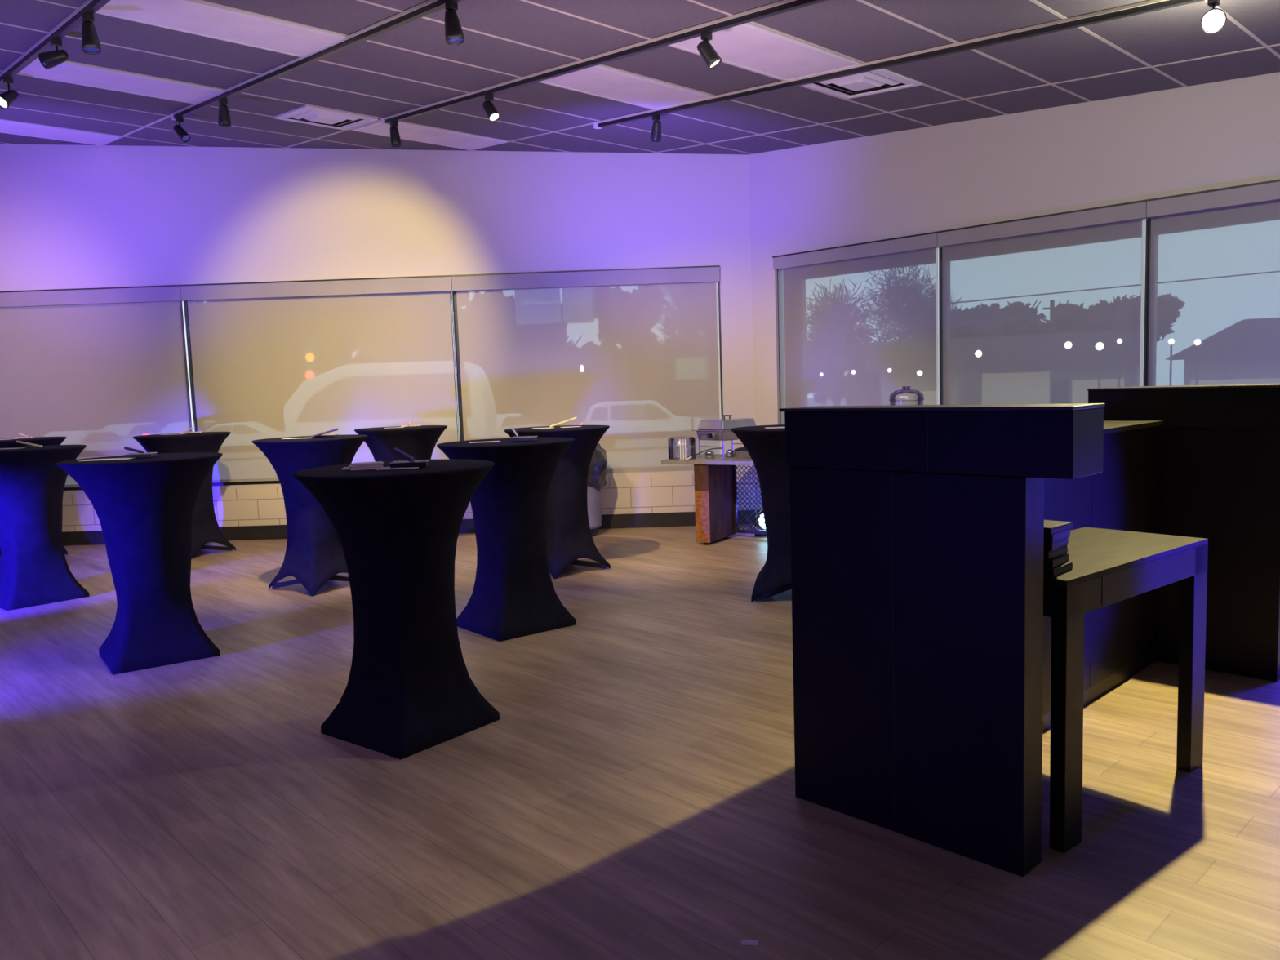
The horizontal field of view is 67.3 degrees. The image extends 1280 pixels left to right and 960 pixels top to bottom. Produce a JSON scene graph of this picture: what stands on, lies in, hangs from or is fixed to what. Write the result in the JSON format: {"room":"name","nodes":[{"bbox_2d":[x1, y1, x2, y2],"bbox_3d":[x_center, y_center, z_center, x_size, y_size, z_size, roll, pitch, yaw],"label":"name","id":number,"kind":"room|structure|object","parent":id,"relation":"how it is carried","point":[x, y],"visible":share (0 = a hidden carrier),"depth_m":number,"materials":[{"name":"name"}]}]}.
{"room":"event room","nodes":[
{"label":"event room","id":0,"kind":"room"},
{"bbox_2d":[0,143,756,531],"bbox_3d":[-3.189,-1.383,9.210,8.500,3.880,0.220,-2,6,1],"label":"wall","id":1,"kind":"structure","parent":0,"point":[72,216],"depth_m":8.99,"materials":[{"name":"paint"}]},
{"bbox_2d":[63,301,195,490],"bbox_3d":[-5.572,-0.830,9.265,2.560,1.870,0.084,-2,6,1],"label":"window","id":2,"kind":"structure","parent":1,"relation":"in","point":[64,488],"depth_m":9.20,"materials":[{"name":"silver metal"}]},
{"bbox_2d":[0,284,192,487],"bbox_3d":[-5.574,-0.863,9.203,2.560,1.882,0.112,-2,6,1],"label":"roller shade","id":3,"kind":"object","parent":2,"relation":"attached to","point":[100,369],"visible":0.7,"depth_m":9.18,"materials":[{"name":"beige fabric"}]},
{"bbox_2d":[186,291,461,485],"bbox_3d":[-3.014,-0.913,9.222,2.560,1.870,0.084,-2,6,1],"label":"window","id":4,"kind":"structure","parent":1,"relation":"in","point":[453,301],"depth_m":9.21,"materials":[{"name":"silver metal"}]},
{"bbox_2d":[179,275,459,482],"bbox_3d":[-3.016,-0.946,9.160,2.560,1.882,0.111,-2,6,1],"label":"roller shade","id":5,"kind":"object","parent":4,"relation":"attached to","point":[304,357],"visible":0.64,"depth_m":9.15,"materials":[{"name":"beige fabric"}]},
{"bbox_2d":[62,510,755,546],"bbox_3d":[-3.084,0.489,9.274,8.388,0.135,0.019,-2,6,1],"label":"baseboard","id":6,"kind":"structure","parent":1,"relation":"attached to","point":[680,518],"depth_m":9.25,"materials":[{"name":"black plastic"}]},
{"bbox_2d":[453,290,722,453],"bbox_3d":[-0.481,-0.995,9.179,2.510,1.870,0.084,-2,6,1],"label":"window","id":7,"kind":"structure","parent":1,"relation":"in","point":[455,292],"depth_m":9.16,"materials":[{"name":"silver metal"}]},
{"bbox_2d":[450,265,722,473],"bbox_3d":[-0.479,-0.966,9.123,2.513,2.007,0.111,-2,6,1],"label":"roller shade","id":8,"kind":"object","parent":7,"relation":"attached to","point":[635,353],"visible":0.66,"depth_m":9.11,"materials":[{"name":"beige fabric"}]},
{"bbox_2d":[0,524,1279,959],"bbox_3d":[0.683,1.107,3.012,16.070,0.120,12.774,-2,6,0],"label":"floor","id":9,"kind":"structure","parent":0,"point":[630,795],"depth_m":3.12,"materials":[{"name":"brown wood"}]},
{"bbox_2d":[0,436,67,556],"bbox_3d":[-5.578,0.165,8.669,0.780,1.066,0.780,-2,6,-2],"label":"cocktail table","id":10,"kind":"object","parent":9,"relation":"on","point":[43,441],"visible":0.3,"depth_m":8.46,"materials":[{"name":"fabric"}]},
{"bbox_2d":[14,436,33,438],"bbox_3d":[-5.536,-0.380,8.636,0.160,0.012,0.018,-2,6,0],"label":"stick","id":11,"kind":"object","parent":10,"relation":"on","point":[21,437],"visible":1,"depth_m":8.63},
{"bbox_2d":[0,444,89,610],"bbox_3d":[-4.282,0.311,6.739,0.780,1.066,0.780,-2,6,-4],"label":"cocktail table","id":12,"kind":"object","parent":9,"relation":"on","point":[34,569],"visible":0.95,"depth_m":6.58,"materials":[{"name":"fabric"}]},
{"bbox_2d":[16,440,42,447],"bbox_3d":[-4.216,-0.249,6.634,0.170,0.052,0.020,-2,6,0],"label":"stick","id":13,"kind":"object","parent":12,"relation":"on","point":[19,442],"visible":1,"depth_m":6.62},
{"bbox_2d":[56,452,222,675],"bbox_3d":[-2.612,0.413,5.132,0.780,1.066,0.780,-1,6,9],"label":"cocktail table","id":14,"kind":"object","parent":9,"relation":"on","point":[144,508],"visible":0.98,"depth_m":4.96,"materials":[{"name":"fabric"}]},
{"bbox_2d":[80,457,133,461],"bbox_3d":[-2.770,-0.107,4.999,0.240,0.002,0.120,-3,6,-9],"label":"paper sheet","id":15,"kind":"object","parent":14,"relation":"on","point":[113,458],"visible":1,"depth_m":4.98,"materials":[{"name":"paper"}]},
{"bbox_2d":[124,446,143,453],"bbox_3d":[-2.652,-0.157,5.035,0.102,0.037,0.018,-1,6,11],"label":"stick","id":16,"kind":"object","parent":14,"relation":"on","point":[125,447],"visible":1,"depth_m":5.03,"materials":[{"name":"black plastic"}]},
{"bbox_2d":[123,452,157,457],"bbox_3d":[-2.651,-0.131,5.098,0.142,0.023,0.082,-3,6,-6],"label":"case","id":17,"kind":"object","parent":14,"relation":"on","point":[144,455],"visible":0.96,"depth_m":5.06,"materials":[{"name":"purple plastic"}]},
{"bbox_2d":[133,431,235,555],"bbox_3d":[-3.998,0.129,8.490,0.780,1.066,0.780,-4,6,-18],"label":"cocktail table","id":18,"kind":"object","parent":9,"relation":"on","point":[206,529],"visible":0.56,"depth_m":8.37,"materials":[{"name":"fabric"}]},
{"bbox_2d":[251,434,368,596],"bbox_3d":[-2.313,0.232,6.858,0.780,1.066,0.780,-3,6,-9],"label":"cocktail table","id":19,"kind":"object","parent":9,"relation":"on","point":[314,555],"visible":0.84,"depth_m":6.67,"materials":[{"name":"fabric"}]},
{"bbox_2d":[282,437,311,439],"bbox_3d":[-2.411,-0.294,6.776,0.200,0.002,0.100,-2,6,0],"label":"paper sheet","id":20,"kind":"object","parent":19,"relation":"on","point":[293,437],"visible":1,"depth_m":6.75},
{"bbox_2d":[311,428,337,437],"bbox_3d":[-2.217,-0.331,6.758,0.192,0.059,0.024,-1,6,9],"label":"stick","id":21,"kind":"object","parent":19,"relation":"on","point":[335,429],"visible":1,"depth_m":6.75,"materials":[{"name":"purple plastic"}]},
{"bbox_2d":[314,434,337,437],"bbox_3d":[-2.232,-0.313,6.825,0.142,0.017,0.082,-2,6,0],"label":"case","id":22,"kind":"object","parent":19,"relation":"on","point":[322,435],"visible":0.91,"depth_m":6.79,"materials":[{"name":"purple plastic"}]},
{"bbox_2d":[292,459,499,759],"bbox_3d":[-0.955,0.479,3.888,0.780,1.066,0.780,-3,6,-7],"label":"cocktail table","id":23,"kind":"object","parent":9,"relation":"on","point":[410,690],"visible":0.98,"depth_m":3.71,"materials":[{"name":"fabric"}]},
{"bbox_2d":[341,466,382,470],"bbox_3d":[-1.098,-0.049,3.805,0.150,0.007,0.080,-3,6,-9],"label":"pad","id":24,"kind":"object","parent":23,"relation":"on","point":[344,468],"visible":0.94,"depth_m":3.77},
{"bbox_2d":[348,464,382,467],"bbox_3d":[-1.087,-0.057,3.810,0.128,0.007,0.080,-4,6,-15],"label":"pad","id":25,"kind":"object","parent":24,"relation":"on","point":[350,465],"visible":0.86,"depth_m":3.77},
{"bbox_2d":[354,461,384,466],"bbox_3d":[-1.075,-0.065,3.815,0.106,0.007,0.080,-4,6,-22],"label":"pad","id":26,"kind":"object","parent":25,"relation":"on","point":[375,462],"visible":1,"depth_m":3.79,"materials":[{"name":"white paper"}]},
{"bbox_2d":[351,466,404,470],"bbox_3d":[-1.023,-0.047,3.785,0.220,0.002,0.070,-3,6,-14],"label":"paper sheet","id":27,"kind":"object","parent":23,"relation":"on","point":[382,467],"visible":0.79,"depth_m":3.75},
{"bbox_2d":[375,466,419,470],"bbox_3d":[-0.943,-0.044,3.736,0.160,0.002,0.050,-3,6,-6],"label":"paper sheet","id":28,"kind":"object","parent":23,"relation":"on","point":[409,467],"visible":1,"depth_m":3.72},
{"bbox_2d":[389,459,429,467],"bbox_3d":[-0.914,-0.064,3.814,0.142,0.023,0.082,-2,6,-3],"label":"case","id":29,"kind":"object","parent":23,"relation":"on","point":[420,463],"visible":0.96,"depth_m":3.77,"materials":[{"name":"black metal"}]},
{"bbox_2d":[392,448,414,462],"bbox_3d":[-0.927,-0.098,3.771,0.081,0.055,0.028,0,6,22],"label":"stick","id":30,"kind":"object","parent":29,"relation":"on","point":[396,451],"visible":1,"depth_m":3.76,"materials":[{"name":"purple plastic"}]},
{"bbox_2d":[354,425,447,461],"bbox_3d":[-2.028,0.081,8.291,0.780,1.066,0.780,-4,6,-20],"label":"cocktail table","id":31,"kind":"object","parent":9,"relation":"on","point":[420,442],"visible":0.41,"depth_m":8.01,"materials":[{"name":"fabric"}]},
{"bbox_3d":[-2.106,-0.449,8.239,0.160,0.002,0.100,-3,6,-11],"label":"paper sheet","id":32,"kind":"object","parent":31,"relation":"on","visible":0},
{"bbox_2d":[400,424,421,426],"bbox_3d":[-1.962,-0.465,8.238,0.170,0.016,0.018,-2,6,0],"label":"stick","id":33,"kind":"object","parent":32,"relation":"on","point":[414,424],"visible":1,"depth_m":8.23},
{"bbox_2d":[436,437,576,641],"bbox_3d":[-0.742,0.311,5.520,0.780,1.066,0.780,-1,6,6],"label":"cocktail table","id":34,"kind":"object","parent":9,"relation":"on","point":[513,595],"visible":0.94,"depth_m":5.34,"materials":[{"name":"fabric"}]},
{"bbox_2d":[469,440,500,443],"bbox_3d":[-0.880,-0.215,5.447,0.170,0.002,0.090,-3,6,-6],"label":"paper sheet","id":35,"kind":"object","parent":34,"relation":"on","point":[489,441],"visible":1,"depth_m":5.43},
{"bbox_2d":[510,435,537,441],"bbox_3d":[-0.660,-0.235,5.466,0.142,0.023,0.082,-1,6,6],"label":"case","id":36,"kind":"object","parent":34,"relation":"on","point":[522,437],"visible":1,"depth_m":5.43,"materials":[{"name":"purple plastic"}]},
{"bbox_2d":[511,426,518,436],"bbox_3d":[-0.709,-0.274,5.427,0.036,0.061,0.018,0,6,16],"label":"stick","id":37,"kind":"object","parent":36,"relation":"on","point":[512,428],"visible":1,"depth_m":5.42,"materials":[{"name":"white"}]},
{"bbox_2d":[504,425,610,578],"bbox_3d":[-0.596,0.144,7.167,0.780,1.066,0.780,-1,6,5],"label":"cocktail table","id":38,"kind":"object","parent":9,"relation":"on","point":[569,539],"visible":0.73,"depth_m":6.99,"materials":[{"name":"fabric"}]},
{"bbox_3d":[-0.713,-0.384,7.094,0.160,0.002,0.100,-2,6,0],"label":"paper sheet","id":39,"kind":"object","parent":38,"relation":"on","visible":0},
{"bbox_2d":[550,417,577,426],"bbox_3d":[-0.565,-0.427,7.080,0.201,0.072,0.020,-1,6,6],"label":"stick","id":40,"kind":"object","parent":39,"relation":"on","point":[569,420],"visible":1,"depth_m":7.07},
{"bbox_2d":[586,443,607,536],"bbox_3d":[-0.569,0.077,8.830,0.560,0.872,0.579,-2,6,0],"label":"trash can","id":41,"kind":"object","parent":9,"relation":"on","point":[597,481],"visible":0.32,"depth_m":8.69,"materials":[{"name":"grey plastic"}]},
{"bbox_2d":[661,453,766,544],"bbox_3d":[1.345,0.178,7.935,2.290,0.718,0.680,1,7,31],"label":"station","id":42,"kind":"object","parent":9,"relation":"on","point":[716,483],"visible":0.3,"depth_m":8.17,"materials":[{"name":"brown wood"}]},
{"bbox_2d":[667,436,695,459],"bbox_3d":[0.359,-0.276,8.248,0.236,0.188,0.238,-2,6,0],"label":"pack","id":43,"kind":"object","parent":42,"relation":"on","point":[672,451],"visible":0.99,"depth_m":8.29,"materials":[{"name":"clear plastic"}]},
{"bbox_2d":[685,448,722,460],"bbox_3d":[0.537,-0.217,8.080,0.319,0.096,0.012,-3,6,-11],"label":"serving tongs","id":44,"kind":"object","parent":42,"relation":"on","point":[711,448],"visible":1,"depth_m":8.07,"materials":[{"name":"metal"}]},
{"bbox_2d":[704,450,714,458],"bbox_3d":[0.593,-0.216,8.190,0.079,0.066,0.079,-2,6,0],"label":"can","id":45,"kind":"object","parent":42,"relation":"on","point":[708,454],"visible":1,"depth_m":8.16,"materials":[{"name":"metal"}]},
{"bbox_2d":[692,414,756,459],"bbox_3d":[0.753,-0.378,8.268,0.470,0.362,0.390,-6,7,-37],"label":"chafing dish","id":46,"kind":"object","parent":42,"relation":"on","point":[712,429],"visible":0.74,"depth_m":8.12,"materials":[{"name":"metal"}]},
{"bbox_2d":[725,449,734,457],"bbox_3d":[0.773,-0.228,8.240,0.079,0.066,0.079,-2,6,0],"label":"can","id":47,"kind":"object","parent":42,"relation":"on","point":[729,453],"visible":0.96,"depth_m":8.21,"materials":[{"name":"metal"}]},
{"bbox_2d":[733,445,751,458],"bbox_3d":[0.892,-0.242,8.139,0.200,0.106,0.200,-2,6,0],"label":"pan","id":48,"kind":"object","parent":42,"relation":"on","point":[740,452],"visible":0.52,"depth_m":8.06,"materials":[{"name":"metal"}]},
{"bbox_2d":[888,386,924,405],"bbox_3d":[2.000,-0.419,7.205,0.250,0.567,0.250,-2,6,0],"label":"dispenser","id":49,"kind":"object","parent":42,"relation":"on","point":[920,400],"visible":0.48,"depth_m":7.25,"materials":[{"name":"glass"}]},
{"bbox_2d":[889,400,923,405],"bbox_3d":[1.999,-0.425,7.204,0.242,0.340,0.242,-2,6,0],"label":"jar","id":50,"kind":"object","parent":49,"relation":"on","point":[891,402],"depth_m":7.25,"materials":[{"name":"glass"}]},
{"bbox_2d":[741,939,758,945],"bbox_3d":[0.267,1.125,2.340,0.044,0.003,0.024,-1,6,6],"label":"paper scrap","id":51,"kind":"object","parent":9,"relation":"on","point":[747,942],"visible":1,"depth_m":2.34,"materials":[{"name":"white paper"}]},
{"bbox_2d":[754,511,766,536],"bbox_3d":[1.114,0.377,8.492,0.200,0.228,0.146,-3,6,-6],"label":"uplight","id":52,"kind":"object","parent":9,"relation":"on","point":[759,515],"visible":0.32,"depth_m":8.44,"materials":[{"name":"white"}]},
{"bbox_2d":[730,424,791,602],"bbox_3d":[0.977,0.198,6.072,0.780,1.066,0.780,-5,7,-31],"label":"cocktail table","id":53,"kind":"object","parent":9,"relation":"on","point":[766,447],"visible":0.43,"depth_m":5.92,"materials":[{"name":"fabric"}]},
{"bbox_2d":[765,426,785,428],"bbox_3d":[0.879,-0.326,5.960,0.200,0.002,0.120,-2,6,0],"label":"paper sheet","id":54,"kind":"object","parent":53,"relation":"on","point":[766,427],"visible":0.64,"depth_m":5.95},
{"bbox_2d":[778,403,1104,876],"bbox_3d":[0.848,0.420,2.831,0.205,1.272,0.912,-7,8,-43],"label":"counter","id":55,"kind":"object","parent":9,"relation":"on","point":[917,531],"depth_m":2.73,"materials":[{"name":"black laminate"}]},
{"bbox_2d":[784,407,1103,479],"bbox_3d":[0.837,-0.117,2.776,0.197,0.172,0.895,-7,8,-43],"label":"countertop","id":56,"kind":"structure","parent":55,"relation":"on","point":[1045,444],"depth_m":2.61,"materials":[{"name":"black laminate"}]},
{"bbox_2d":[1042,420,1164,731],"bbox_3d":[1.504,0.380,3.768,2.165,1.122,0.310,-7,8,-43],"label":"counter","id":57,"kind":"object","parent":9,"relation":"on","point":[1121,638],"depth_m":4.05,"materials":[{"name":"black laminate"}]},
{"bbox_2d":[1043,526,1208,853],"bbox_3d":[1.422,0.615,3.132,0.929,0.785,0.422,-6,7,-38],"label":"desk","id":58,"kind":"object","parent":9,"relation":"on","point":[1110,566],"visible":0.88,"depth_m":2.86,"materials":[{"name":"black laminate"}]},
{"bbox_2d":[1043,561,1072,577],"bbox_3d":[1.140,0.251,2.803,0.137,0.023,0.186,-7,8,-44],"label":"binder","id":59,"kind":"object","parent":58,"relation":"on","point":[1066,566],"visible":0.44,"depth_m":2.71,"materials":[{"name":"black plastic"}]},
{"bbox_2d":[1043,553,1069,568],"bbox_3d":[1.140,0.227,2.800,0.171,0.023,0.127,3,8,43],"label":"binder","id":60,"kind":"object","parent":59,"relation":"on","point":[1055,562],"visible":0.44,"depth_m":2.72,"materials":[{"name":"black plastic"}]},
{"bbox_2d":[1043,545,1067,559],"bbox_3d":[1.139,0.203,2.798,0.120,0.023,0.161,-7,8,-42],"label":"binder","id":61,"kind":"object","parent":60,"relation":"on","point":[1063,550],"visible":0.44,"depth_m":2.73,"materials":[{"name":"black plastic"}]},
{"bbox_2d":[1043,537,1067,551],"bbox_3d":[1.138,0.179,2.796,0.166,0.023,0.122,3,8,43],"label":"binder","id":62,"kind":"object","parent":61,"relation":"on","point":[1057,544],"visible":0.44,"depth_m":2.71,"materials":[{"name":"black plastic"}]},
{"bbox_2d":[1043,529,1070,542],"bbox_3d":[1.137,0.155,2.793,0.173,0.023,0.127,4,8,44],"label":"binder","id":63,"kind":"object","parent":62,"relation":"on","point":[1053,538],"visible":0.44,"depth_m":2.71,"materials":[{"name":"black plastic"}]},
{"bbox_2d":[1044,520,1072,534],"bbox_3d":[1.136,0.133,2.791,0.140,0.020,0.181,-7,8,-42],"label":"binder","id":64,"kind":"object","parent":63,"relation":"on","point":[1051,527],"visible":0.44,"depth_m":2.73,"materials":[{"name":"black plastic"}]},
{"bbox_2d":[1087,383,1279,681],"bbox_3d":[2.581,0.204,4.421,0.336,1.272,0.957,-7,8,-43],"label":"counter","id":65,"kind":"object","parent":9,"relation":"on","point":[1220,458],"depth_m":4.21,"materials":[{"name":"black laminate"}]},
{"bbox_2d":[1088,386,1279,428],"bbox_3d":[2.573,-0.333,4.358,0.330,0.172,0.925,-7,8,-43],"label":"countertop","id":66,"kind":"structure","parent":65,"relation":"on","point":[1223,407],"depth_m":4.24,"materials":[{"name":"black laminate"}]},
{"bbox_2d":[0,0,1279,154],"bbox_3d":[0.574,-2.110,2.695,16.070,1.609,12.774,-2,6,0],"label":"ceiling","id":67,"kind":"structure","parent":0,"point":[411,65],"depth_m":5.99,"materials":[{"name":"grey tile"}]},
{"bbox_2d":[0,0,111,87],"bbox_3d":[-1.669,-2.237,3.761,0.054,0.782,9.950,-7,8,-43],"label":"track","id":68,"kind":"object","parent":67,"relation":"attached to","point":[73,20],"visible":1,"depth_m":5.45,"materials":[{"name":"black metal"}]},
{"bbox_2d":[0,76,18,109],"bbox_3d":[-4.184,-2.553,6.347,0.088,0.208,0.149,0,6,17],"label":"track spotlight","id":69,"kind":"object","parent":68,"relation":"attached to","point":[7,98],"visible":1,"depth_m":6.34,"materials":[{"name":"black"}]},
{"bbox_2d":[38,38,68,69],"bbox_3d":[-3.342,-2.430,5.487,0.150,0.157,0.088,-2,6,0],"label":"track spotlight","id":70,"kind":"object","parent":68,"relation":"attached to","point":[48,60],"visible":1,"depth_m":5.46,"materials":[{"name":"grey"}]},
{"bbox_2d":[81,13,101,54],"bbox_3d":[-2.872,-2.335,5.019,0.090,0.192,0.089,-2,6,0],"label":"track spotlight","id":71,"kind":"object","parent":68,"relation":"attached to","point":[91,45],"visible":1,"depth_m":5.00,"materials":[{"name":"grey"}]},
{"bbox_2d":[0,120,119,145],"bbox_3d":[-5.227,-3.015,8.300,1.176,0.056,0.570,-7,8,-43],"label":"ceiling light panel","id":72,"kind":"object","parent":67,"relation":"attached to","point":[6,126],"visible":1,"depth_m":8.39,"materials":[{"name":"white plastic"}]},
{"bbox_2d":[17,57,223,104],"bbox_3d":[-3.547,-2.720,6.567,1.176,0.056,0.560,-7,8,-43],"label":"ceiling light panel","id":73,"kind":"object","parent":67,"relation":"attached to","point":[65,72],"visible":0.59,"depth_m":6.55,"materials":[{"name":"white plastic"}]},
{"bbox_2d":[94,0,346,57],"bbox_3d":[-2.290,-2.499,5.269,1.176,0.056,0.560,-7,8,-43],"label":"ceiling light panel","id":74,"kind":"object","parent":67,"relation":"attached to","point":[191,16],"visible":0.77,"depth_m":5.26,"materials":[{"name":"white plastic"}]},
{"bbox_2d":[170,0,462,119],"bbox_3d":[-0.506,-2.301,4.301,0.054,0.721,9.130,-7,8,-43],"label":"track","id":75,"kind":"object","parent":67,"relation":"attached to","point":[429,6],"visible":0.9,"depth_m":5.67,"materials":[{"name":"black metal"}]},
{"bbox_2d":[173,116,191,142],"bbox_3d":[-3.573,-2.729,7.493,0.137,0.190,0.070,1,6,25],"label":"track spotlight","id":76,"kind":"object","parent":75,"relation":"attached to","point":[183,135],"visible":1,"depth_m":7.47,"materials":[{"name":"grey"}]},
{"bbox_2d":[217,97,231,126],"bbox_3d":[-2.976,-2.622,6.871,0.088,0.189,0.092,-2,6,0],"label":"track spotlight","id":77,"kind":"object","parent":75,"relation":"attached to","point":[224,117],"visible":1,"depth_m":6.84,"materials":[{"name":"grey"}]},
{"bbox_2d":[444,0,465,45],"bbox_3d":[-0.918,-2.261,4.752,0.095,0.191,0.094,-2,6,0],"label":"track spotlight","id":78,"kind":"object","parent":75,"relation":"attached to","point":[454,35],"visible":1,"depth_m":4.72,"materials":[{"name":"grey"}]},
{"bbox_2d":[273,105,377,129],"bbox_3d":[-2.487,-2.861,7.599,0.590,0.058,0.580,-7,8,-43],"label":"ceiling vent","id":79,"kind":"object","parent":67,"relation":"in","point":[306,114],"visible":1,"depth_m":7.55,"materials":[{"name":"white metal"}]},
{"bbox_2d":[351,120,506,150],"bbox_3d":[-1.789,-2.948,8.232,1.176,0.056,0.560,-7,8,-43],"label":"ceiling light panel","id":80,"kind":"object","parent":67,"relation":"attached to","point":[408,131],"visible":0.86,"depth_m":8.22,"materials":[{"name":"white plastic"}]},
{"bbox_2d":[381,0,826,125],"bbox_3d":[0.754,-2.348,4.741,0.054,0.639,8.030,-7,8,-43],"label":"track","id":81,"kind":"object","parent":67,"relation":"attached to","point":[781,6],"visible":1,"depth_m":5.62,"materials":[{"name":"black metal"}]},
{"bbox_2d":[390,120,401,147],"bbox_3d":[-1.912,-2.705,7.522,0.083,0.190,0.084,-2,6,0],"label":"track spotlight","id":82,"kind":"object","parent":81,"relation":"attached to","point":[395,140],"visible":1,"depth_m":7.49,"materials":[{"name":"grey"}]},
{"bbox_2d":[482,93,499,122],"bbox_3d":[-1.024,-2.549,6.589,0.138,0.186,0.079,3,8,42],"label":"track spotlight","id":83,"kind":"object","parent":81,"relation":"attached to","point":[493,115],"visible":1,"depth_m":6.57,"materials":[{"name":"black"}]},
{"bbox_2d":[697,31,721,70],"bbox_3d":[0.373,-2.304,5.158,0.133,0.189,0.089,-2,6,0],"label":"track spotlight","id":84,"kind":"object","parent":81,"relation":"attached to","point":[710,56],"visible":1,"depth_m":5.13,"materials":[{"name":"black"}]},
{"bbox_2d":[538,65,712,110],"bbox_3d":[-0.113,-2.653,6.503,1.176,0.056,0.560,-7,8,-43],"label":"ceiling light panel","id":85,"kind":"object","parent":67,"relation":"attached to","point":[597,80],"visible":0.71,"depth_m":6.49,"materials":[{"name":"white plastic"}]},
{"bbox_2d":[670,22,861,80],"bbox_3d":[0.726,-2.506,5.638,1.176,0.056,0.560,-7,8,-43],"label":"ceiling light panel","id":86,"kind":"object","parent":67,"relation":"attached to","point":[748,46],"visible":0.71,"depth_m":5.64,"materials":[{"name":"white plastic"}]},
{"bbox_2d":[802,68,922,99],"bbox_3d":[1.429,-2.591,6.270,0.590,0.058,0.580,-7,8,-43],"label":"ceiling vent","id":87,"kind":"object","parent":67,"relation":"in","point":[882,80],"visible":0.68,"depth_m":6.26,"materials":[{"name":"white metal"}]},
{"bbox_2d":[593,0,1204,128],"bbox_3d":[2.032,-2.392,5.163,0.054,0.553,6.880,-7,8,-43],"label":"track","id":88,"kind":"object","parent":67,"relation":"attached to","point":[1149,6],"visible":1,"depth_m":5.51,"materials":[{"name":"black metal"}]},
{"bbox_2d":[650,114,661,142],"bbox_3d":[0.116,-2.615,7.162,0.084,0.189,0.127,-2,6,0],"label":"track spotlight","id":89,"kind":"object","parent":88,"relation":"attached to","point":[655,135],"visible":1,"depth_m":7.13,"materials":[{"name":"grey"}]},
{"bbox_2d":[1200,0,1226,32],"bbox_3d":[2.672,-2.167,4.485,0.104,0.176,0.154,1,6,25],"label":"track spotlight","id":90,"kind":"object","parent":88,"relation":"attached to","point":[1214,20],"visible":1,"depth_m":4.45,"materials":[{"name":"white"}]},
{"bbox_2d":[748,71,1279,510],"bbox_3d":[4.939,-1.042,5.154,0.221,3.446,11.000,-7,8,-43],"label":"wall","id":91,"kind":"structure","parent":0,"point":[1223,134],"depth_m":7.22,"materials":[{"name":"paint"}]},
{"bbox_2d":[772,231,941,424],"bbox_3d":[1.844,-1.033,8.290,0.111,1.947,1.640,-7,8,-43],"label":"roller shade","id":92,"kind":"object","parent":91,"relation":"attached to","point":[861,320],"visible":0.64,"depth_m":8.20,"materials":[{"name":"grey fabric"}]},
{"bbox_2d":[937,247,939,404],"bbox_3d":[1.896,-1.022,8.323,0.084,1.930,1.565,-7,8,-43],"label":"window","id":93,"kind":"structure","parent":91,"relation":"in","point":[938,247],"depth_m":7.73,"materials":[{"name":"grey metal"}]},
{"bbox_2d":[938,218,1146,404],"bbox_3d":[2.957,-0.948,7.213,0.084,1.930,1.570,-7,8,-43],"label":"window","id":94,"kind":"structure","parent":91,"relation":"in","point":[1145,219],"depth_m":7.70,"materials":[{"name":"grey metal"}]},
{"bbox_2d":[937,200,1147,404],"bbox_3d":[2.941,-0.957,7.142,0.111,1.947,1.540,-7,8,-43],"label":"roller shade","id":95,"kind":"object","parent":94,"relation":"attached to","point":[1046,308],"visible":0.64,"depth_m":7.07,"materials":[{"name":"grey fabric"}]},
{"bbox_2d":[1142,218,1151,386],"bbox_3d":[4.019,-0.874,6.101,0.084,1.930,1.570,-7,8,-43],"label":"window","id":96,"kind":"structure","parent":91,"relation":"in","point":[1146,236],"depth_m":6.60,"materials":[{"name":"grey metal"}]},
{"bbox_2d":[1145,179,1279,386],"bbox_3d":[4.004,-0.883,6.030,0.111,1.947,1.540,-7,8,-43],"label":"roller shade","id":97,"kind":"object","parent":91,"relation":"attached to","point":[1215,289],"visible":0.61,"depth_m":6.25,"materials":[{"name":"grey fabric"}]},
{"label":"outside","id":98,"kind":"structure","parent":0,"visible":0},
{"bbox_3d":[-0.137,-4.014,64.769,180.000,0.100,110.300,-2,6,0],"label":"ground","id":99,"kind":"structure","parent":98,"visible":0},
{"bbox_2d":[181,301,191,385],"bbox_3d":[-28.853,-8.067,57.519,10.089,11.329,10.388,-2,6,0],"label":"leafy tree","id":100,"kind":"object","parent":99,"relation":"on","point":[184,301],"visible":0.02,"depth_m":56.65,"materials":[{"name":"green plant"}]},
{"bbox_2d":[186,332,192,407],"bbox_3d":[-25.193,-6.438,59.982,9.173,7.357,8.803,-2,6,0],"label":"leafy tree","id":101,"kind":"object","parent":99,"relation":"on","point":[186,332],"visible":0.02,"depth_m":57.50,"materials":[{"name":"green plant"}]},
{"bbox_2d":[189,385,194,421],"bbox_3d":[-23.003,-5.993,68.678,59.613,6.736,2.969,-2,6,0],"label":"window frame","id":102,"kind":"object","parent":99,"relation":"on","point":[190,385],"visible":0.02,"depth_m":67.96,"materials":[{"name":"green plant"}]},
{"bbox_2d":[452,293,456,358],"bbox_3d":[-14.133,-8.011,54.464,10.304,10.822,12.745,-2,6,0],"label":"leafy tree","id":103,"kind":"object","parent":99,"relation":"on","point":[452,293],"visible":0.02,"depth_m":53.62,"materials":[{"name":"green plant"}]},
{"bbox_2d":[455,360,460,438],"bbox_3d":[-8.234,-2.225,32.084,6.500,3.294,2.450,-2,6,0],"label":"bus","id":104,"kind":"object","parent":99,"relation":"on","point":[455,361],"visible":0.02,"depth_m":30.87,"materials":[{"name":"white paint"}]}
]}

